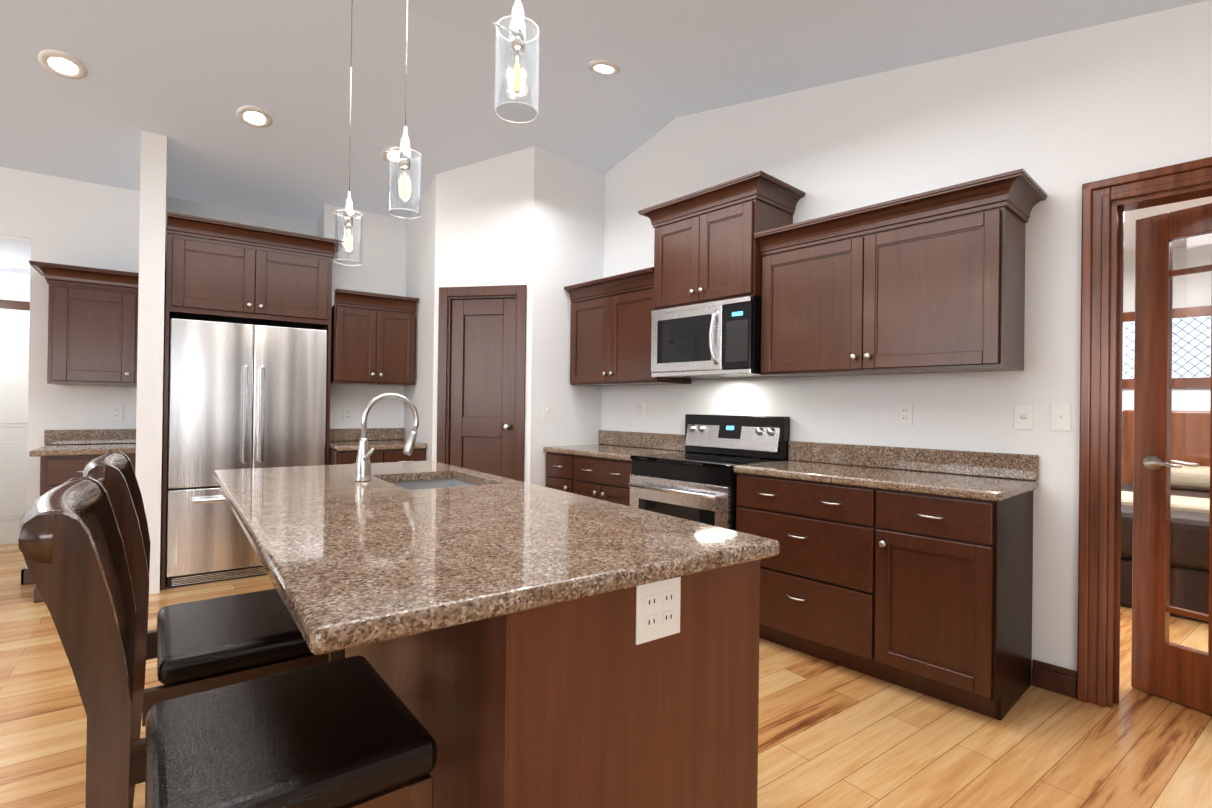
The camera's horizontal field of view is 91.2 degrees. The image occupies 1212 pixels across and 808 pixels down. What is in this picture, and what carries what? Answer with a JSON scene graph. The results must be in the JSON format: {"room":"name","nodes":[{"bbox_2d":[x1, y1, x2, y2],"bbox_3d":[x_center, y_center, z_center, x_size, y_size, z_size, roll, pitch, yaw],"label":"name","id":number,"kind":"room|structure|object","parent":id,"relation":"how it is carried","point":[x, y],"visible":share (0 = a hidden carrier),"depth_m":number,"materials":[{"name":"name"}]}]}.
{"room":"kitchen","nodes":[
{"label":"kitchen","id":0,"kind":"room"},
{"bbox_2d":[0,238,30,301],"bbox_3d":[-4.843,-0.075,4.285,1.420,2.500,1.570,1,0,-36],"label":"wall","id":1,"kind":"structure","parent":0,"point":[15,256],"depth_m":4.89,"materials":[{"name":"white paint"}]},
{"bbox_2d":[0,300,29,544],"bbox_3d":[-5.107,0.152,4.910,0.960,2.045,0.046,1,0,-36],"label":"window","id":2,"kind":"structure","parent":1,"relation":"attached to","point":[14,344],"depth_m":4.98,"materials":[{"name":"white paint"}]},
{"bbox_2d":[135,131,166,593],"bbox_3d":[-3.075,-0.305,4.016,0.130,3.004,0.708,1,0,-36],"label":"wall","id":3,"kind":"structure","parent":0,"point":[151,324],"depth_m":3.74,"materials":[{"name":"white paint"}]},
{"bbox_2d":[0,167,316,568],"bbox_3d":[-5.715,-0.253,2.595,8.070,2.819,0.120,1,0,-36],"label":"wall","id":4,"kind":"structure","parent":0,"point":[82,223],"depth_m":4.04,"materials":[{"name":"white paint"}]},
{"bbox_2d":[21,566,34,584],"bbox_3d":[-3.824,1.137,3.979,0.128,0.100,0.138,1,0,-36],"label":"baseboard","id":5,"kind":"structure","parent":4,"relation":"attached to","point":[26,577],"depth_m":3.90,"materials":[{"name":"brown wood"}]},
{"bbox_2d":[29,261,138,385],"bbox_3d":[-3.435,-0.501,3.943,0.535,0.747,0.399,1,0,-36],"label":"upper cabinet","id":6,"kind":"object","parent":4,"relation":"attached to","point":[92,326],"visible":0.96,"depth_m":3.85,"materials":[{"name":"brown wood"}]},
{"bbox_2d":[109,405,122,420],"bbox_3d":[-3.452,0.063,4.178,0.072,0.118,0.008,1,0,-36],"label":"electrical outlet","id":7,"kind":"object","parent":4,"relation":"attached to","point":[115,412],"visible":1,"depth_m":4.18,"materials":[{"name":"white plastic"}]},
{"bbox_2d":[317,204,406,428],"bbox_3d":[-2.063,-0.234,5.090,0.770,2.897,0.420,1,0,-36],"label":"wall","id":8,"kind":"structure","parent":0,"point":[381,269],"depth_m":4.90,"materials":[{"name":"white paint"}]},
{"bbox_2d":[343,407,352,421],"bbox_3d":[-2.089,0.084,4.806,0.072,0.118,0.008,1,0,-36],"label":"electrical outlet","id":9,"kind":"object","parent":8,"relation":"attached to","point":[347,414],"visible":1,"depth_m":4.80,"materials":[{"name":"white plastic"}]},
{"bbox_2d":[330,289,418,385],"bbox_3d":[-1.864,-0.505,4.724,0.610,0.692,0.399,1,0,-36],"label":"upper cabinet","id":10,"kind":"object","parent":8,"relation":"attached to","point":[372,338],"visible":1,"depth_m":4.59,"materials":[{"name":"brown wood"}]},
{"bbox_2d":[404,175,435,460],"bbox_3d":[-1.479,-0.342,4.829,0.100,3.127,0.689,1,0,-36],"label":"wall","id":11,"kind":"structure","parent":0,"point":[420,268],"depth_m":4.72,"materials":[{"name":"white paint"}]},
{"bbox_2d":[432,146,533,482],"bbox_3d":[-0.919,-0.412,4.487,0.786,3.280,0.100,1,0,12],"label":"wall","id":12,"kind":"structure","parent":0,"point":[484,223],"depth_m":4.43,"materials":[{"name":"white paint"}]},
{"bbox_2d":[436,285,526,481],"bbox_3d":[-0.930,0.174,4.462,0.698,2.107,0.147,1,0,12],"label":"door","id":13,"kind":"structure","parent":12,"relation":"attached to","point":[482,381],"depth_m":4.46,"materials":[{"name":"brown wood"}]},
{"bbox_2d":[530,146,604,486],"bbox_3d":[-0.322,-0.408,4.626,0.696,3.288,0.100,1,0,-42],"label":"wall","id":14,"kind":"structure","parent":0,"point":[568,233],"depth_m":4.53,"materials":[{"name":"white paint"}]},
{"bbox_2d":[542,403,550,417],"bbox_3d":[-0.443,0.049,4.442,0.072,0.118,0.016,1,0,-42],"label":"light switch","id":15,"kind":"object","parent":14,"relation":"attached to","point":[546,410],"visible":1,"depth_m":4.44,"materials":[{"name":"white plastic"}]},
{"bbox_2d":[0,0,1208,222],"bbox_3d":[-1.617,-1.381,-0.723,10.720,1.576,10.750,1,0,-36],"label":"ceiling","id":16,"kind":"structure","parent":0,"point":[188,78],"depth_m":3.42,"materials":[{"name":"grey paint"}]},
{"bbox_2d":[38,50,86,78],"bbox_3d":[-2.904,-1.813,3.172,0.196,0.056,0.191,1,0,-36],"label":"recessed light","id":17,"kind":"object","parent":16,"relation":"in","point":[62,64],"visible":1,"depth_m":3.16,"materials":[{"name":"white"}]},
{"bbox_2d":[236,106,272,127],"bbox_3d":[-2.200,-1.796,3.714,0.196,0.056,0.191,1,0,-36],"label":"recessed light","id":18,"kind":"object","parent":16,"relation":"in","point":[254,116],"visible":1,"depth_m":3.70,"materials":[{"name":"white"}]},
{"bbox_2d":[332,0,362,265],"bbox_3d":[-1.165,-1.337,2.691,0.130,1.394,0.120,1,0,-36],"label":"pendant light","id":19,"kind":"object","parent":16,"relation":"hanging from","point":[348,214],"visible":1,"depth_m":2.69,"materials":[{"name":"clear glass"}]},
{"bbox_2d":[382,146,398,163],"bbox_3d":[-1.503,-1.780,4.251,0.196,0.056,0.191,1,0,-36],"label":"recessed light","id":20,"kind":"object","parent":16,"relation":"in","point":[386,156],"visible":0.23,"depth_m":4.23,"materials":[{"name":"white"}]},
{"bbox_2d":[386,0,420,218],"bbox_3d":[-0.746,-1.309,2.205,0.130,1.205,0.120,1,0,-36],"label":"pendant light","id":21,"kind":"object","parent":16,"relation":"hanging from","point":[404,157],"visible":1,"depth_m":2.20,"materials":[{"name":"clear glass"}]},
{"bbox_2d":[493,0,538,123],"bbox_3d":[-0.235,-1.264,1.575,0.130,0.984,0.120,1,0,-36],"label":"pendant light","id":22,"kind":"object","parent":16,"relation":"hanging from","point":[517,32],"visible":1,"depth_m":1.56,"materials":[{"name":"clear glass"}]},
{"bbox_2d":[588,60,619,74],"bbox_3d":[-0.011,-2.016,3.560,0.196,0.044,0.194,1,0,-36],"label":"recessed light","id":23,"kind":"object","parent":16,"relation":"in","point":[602,67],"visible":1,"depth_m":3.54,"materials":[{"name":"white"}]},
{"bbox_2d":[0,543,1211,807],"bbox_3d":[-0.632,1.248,2.340,16.000,0.050,14.500,1,0,-36],"label":"floor","id":24,"kind":"structure","parent":0,"point":[830,735],"depth_m":2.20,"materials":[{"name":"brown wood"}]},
{"bbox_2d":[29,429,135,602],"bbox_3d":[-3.387,0.685,3.881,0.499,1.015,0.566,1,0,-36],"label":"base cabinet","id":25,"kind":"object","parent":24,"relation":"on","point":[62,461],"visible":0.33,"depth_m":3.71,"materials":[{"name":"brown wood"}]},
{"bbox_2d":[83,451,344,807],"bbox_3d":[-0.984,0.671,1.508,0.529,1.087,0.444,1,0,-36],"label":"stool","id":26,"kind":"object","parent":24,"relation":"on","point":[192,647],"visible":0.58,"depth_m":1.36,"materials":[{"name":"brown wood"}]},
{"bbox_2d":[18,476,436,807],"bbox_3d":[-0.614,0.674,0.997,0.530,1.087,0.448,1,0,-36],"label":"stool","id":27,"kind":"object","parent":24,"relation":"on","point":[350,732],"visible":1,"depth_m":0.92,"materials":[{"name":"brown wood"}]},
{"bbox_2d":[166,318,326,588],"bbox_3d":[-2.617,0.325,4.337,0.940,1.760,0.686,1,0,-36],"label":"refrigerator","id":28,"kind":"object","parent":24,"relation":"on","point":[244,396],"visible":0.67,"depth_m":4.03,"materials":[{"name":"silver metal"}]},
{"bbox_2d":[161,212,346,589],"bbox_3d":[-2.583,-0.005,4.368,1.074,2.421,0.727,1,0,-36],"label":"tall cabinet","id":29,"kind":"object","parent":24,"relation":"on","point":[223,271],"visible":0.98,"depth_m":4.07,"materials":[{"name":"brown wood"}]},
{"bbox_2d":[329,428,426,464],"bbox_3d":[-1.820,0.709,4.632,0.648,1.015,0.611,1,0,-36],"label":"base cabinet","id":30,"kind":"object","parent":24,"relation":"on","point":[387,444],"visible":0.21,"depth_m":4.53,"materials":[{"name":"brown wood"}]},
{"bbox_2d":[345,564,759,807],"bbox_3d":[-0.565,0.785,2.097,0.661,0.876,2.238,1,0,-36],"label":"kitchen island","id":31,"kind":"object","parent":24,"relation":"on","point":[517,644],"depth_m":1.18,"materials":[{"name":"brown wood"}]},
{"bbox_2d":[213,460,779,655],"bbox_3d":[-0.674,0.325,2.019,1.000,0.038,2.304,1,0,-36],"label":"island countertop","id":32,"kind":"structure","parent":31,"relation":"on","point":[356,566],"depth_m":1.29,"materials":[{"name":"brown stone"}]},
{"bbox_2d":[354,393,418,481],"bbox_3d":[-0.863,0.129,2.376,0.250,0.350,0.134,1,0,-36],"label":"faucet","id":33,"kind":"object","parent":32,"relation":"on","point":[363,468],"visible":1,"depth_m":2.35,"materials":[{"name":"grey metal"}]},
{"bbox_2d":[397,476,472,487],"bbox_3d":[-0.704,0.433,2.425,0.385,0.200,0.550,1,0,-36],"label":"sink","id":34,"kind":"object","parent":32,"relation":"in","point":[414,481],"depth_m":2.69,"materials":[{"name":"silver metal"}]},
{"bbox_2d":[543,430,684,505],"bbox_3d":[0.050,0.725,4.268,0.598,1.030,0.941,1,0,-42],"label":"base cabinet","id":35,"kind":"object","parent":24,"relation":"on","point":[602,470],"visible":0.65,"depth_m":4.16,"materials":[{"name":"brown wood"}]},
{"bbox_2d":[628,414,789,530],"bbox_3d":[0.599,0.657,3.614,0.664,1.175,0.758,1,0,-42],"label":"range","id":36,"kind":"object","parent":24,"relation":"on","point":[696,480],"visible":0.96,"depth_m":3.54,"materials":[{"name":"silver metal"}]},
{"bbox_2d":[733,441,1038,720],"bbox_3d":[1.294,0.736,2.900,0.598,1.030,1.228,1,0,-42],"label":"base cabinet","id":37,"kind":"object","parent":24,"relation":"on","point":[909,568],"visible":0.98,"depth_m":2.61,"materials":[{"name":"brown wood"}]},
{"bbox_2d":[1120,410,1209,622],"bbox_3d":[4.525,0.672,3.907,2.150,1.250,1.950,1,0,-42],"label":"bed","id":38,"kind":"object","parent":24,"relation":"on","point":[1127,507],"visible":0.31,"depth_m":3.73,"materials":[{"name":"brown"}]},
{"bbox_2d":[601,0,1211,683],"bbox_3d":[2.868,-0.508,1.731,0.120,3.550,8.675,1,0,-42],"label":"wall","id":39,"kind":"structure","parent":0,"point":[1061,118],"depth_m":2.84,"materials":[{"name":"white paint"}]},
{"bbox_2d":[637,402,643,417],"bbox_3d":[0.260,0.043,4.490,0.008,0.118,0.072,1,0,-42],"label":"electrical outlet","id":40,"kind":"object","parent":39,"relation":"attached to","point":[640,409],"visible":1,"depth_m":4.48,"materials":[{"name":"white plastic"}]},
{"bbox_2d":[651,296,778,379],"bbox_3d":[0.686,-0.386,3.690,0.462,0.433,0.760,1,0,-42],"label":"microwave","id":41,"kind":"object","parent":39,"relation":"attached to","point":[720,339],"visible":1,"depth_m":3.50,"materials":[{"name":"silver metal"}]},
{"bbox_2d":[638,170,804,309],"bbox_3d":[0.690,-0.931,3.689,0.473,0.650,0.925,1,0,-42],"label":"upper cabinet","id":42,"kind":"object","parent":39,"relation":"attached to","point":[706,246],"depth_m":3.49,"materials":[{"name":"brown wood"}]},
{"bbox_2d":[564,168,1046,385],"bbox_3d":[0.816,-0.541,3.589,0.411,0.807,2.946,1,0,-42],"label":"upper cabinets","id":43,"kind":"object","parent":39,"relation":"attached to","point":[932,281],"depth_m":2.85,"materials":[{"name":"brown wood"}]},
{"bbox_2d":[898,403,912,425],"bbox_3d":[1.549,0.055,3.073,0.008,0.118,0.072,1,0,-42],"label":"electrical outlet","id":44,"kind":"object","parent":39,"relation":"attached to","point":[905,411],"visible":1,"depth_m":3.07,"materials":[{"name":"white plastic"}]},
{"bbox_2d":[1014,404,1032,429],"bbox_3d":[1.893,0.058,2.691,0.014,0.118,0.072,1,0,-42],"label":"dimmer switch","id":45,"kind":"object","parent":39,"relation":"attached to","point":[1023,416],"visible":1,"depth_m":2.69,"materials":[{"name":"white plastic"}]},
{"bbox_2d":[1032,660,1076,697],"bbox_3d":[3.474,1.214,0.931,0.015,0.115,4.655,1,0,-42],"label":"baseboard","id":46,"kind":"structure","parent":39,"relation":"attached to","point":[1055,678],"depth_m":2.59,"materials":[{"name":"brown wood"}]},
{"bbox_2d":[1050,404,1070,430],"bbox_3d":[1.984,0.058,2.590,0.016,0.118,0.072,1,0,-42],"label":"toggle light switch","id":47,"kind":"object","parent":39,"relation":"attached to","point":[1060,417],"visible":1,"depth_m":2.59,"materials":[{"name":"white plastic"}]},
{"bbox_2d":[1077,157,1211,707],"bbox_3d":[2.436,0.164,2.173,0.149,2.198,1.088,1,0,-42],"label":"door frame","id":48,"kind":"structure","parent":39,"relation":"attached to","point":[1100,476],"depth_m":2.49,"materials":[{"name":"brown wood"}]},
{"bbox_2d":[1131,203,1211,714],"bbox_3d":[2.560,0.219,2.270,0.311,2.075,0.832,1,0,-42],"label":"door leaf","id":49,"kind":"structure","parent":39,"relation":"in","point":[1162,666],"depth_m":2.55,"materials":[{"name":"brown wood"}]},
{"bbox_2d":[1122,196,1211,411],"bbox_3d":[4.994,-0.151,2.671,4.300,2.900,7.200,1,0,-42],"label":"wall","id":50,"kind":"structure","parent":0,"point":[1131,217],"depth_m":5.37,"materials":[{"name":"white paint"}]},
{"bbox_2d":[1122,305,1210,388],"bbox_3d":[5.560,-0.509,5.076,0.030,0.730,2.580,1,0,-42],"label":"bedroom window","id":51,"kind":"structure","parent":50,"relation":"in","point":[1128,347],"depth_m":5.40,"materials":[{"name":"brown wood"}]}
]}

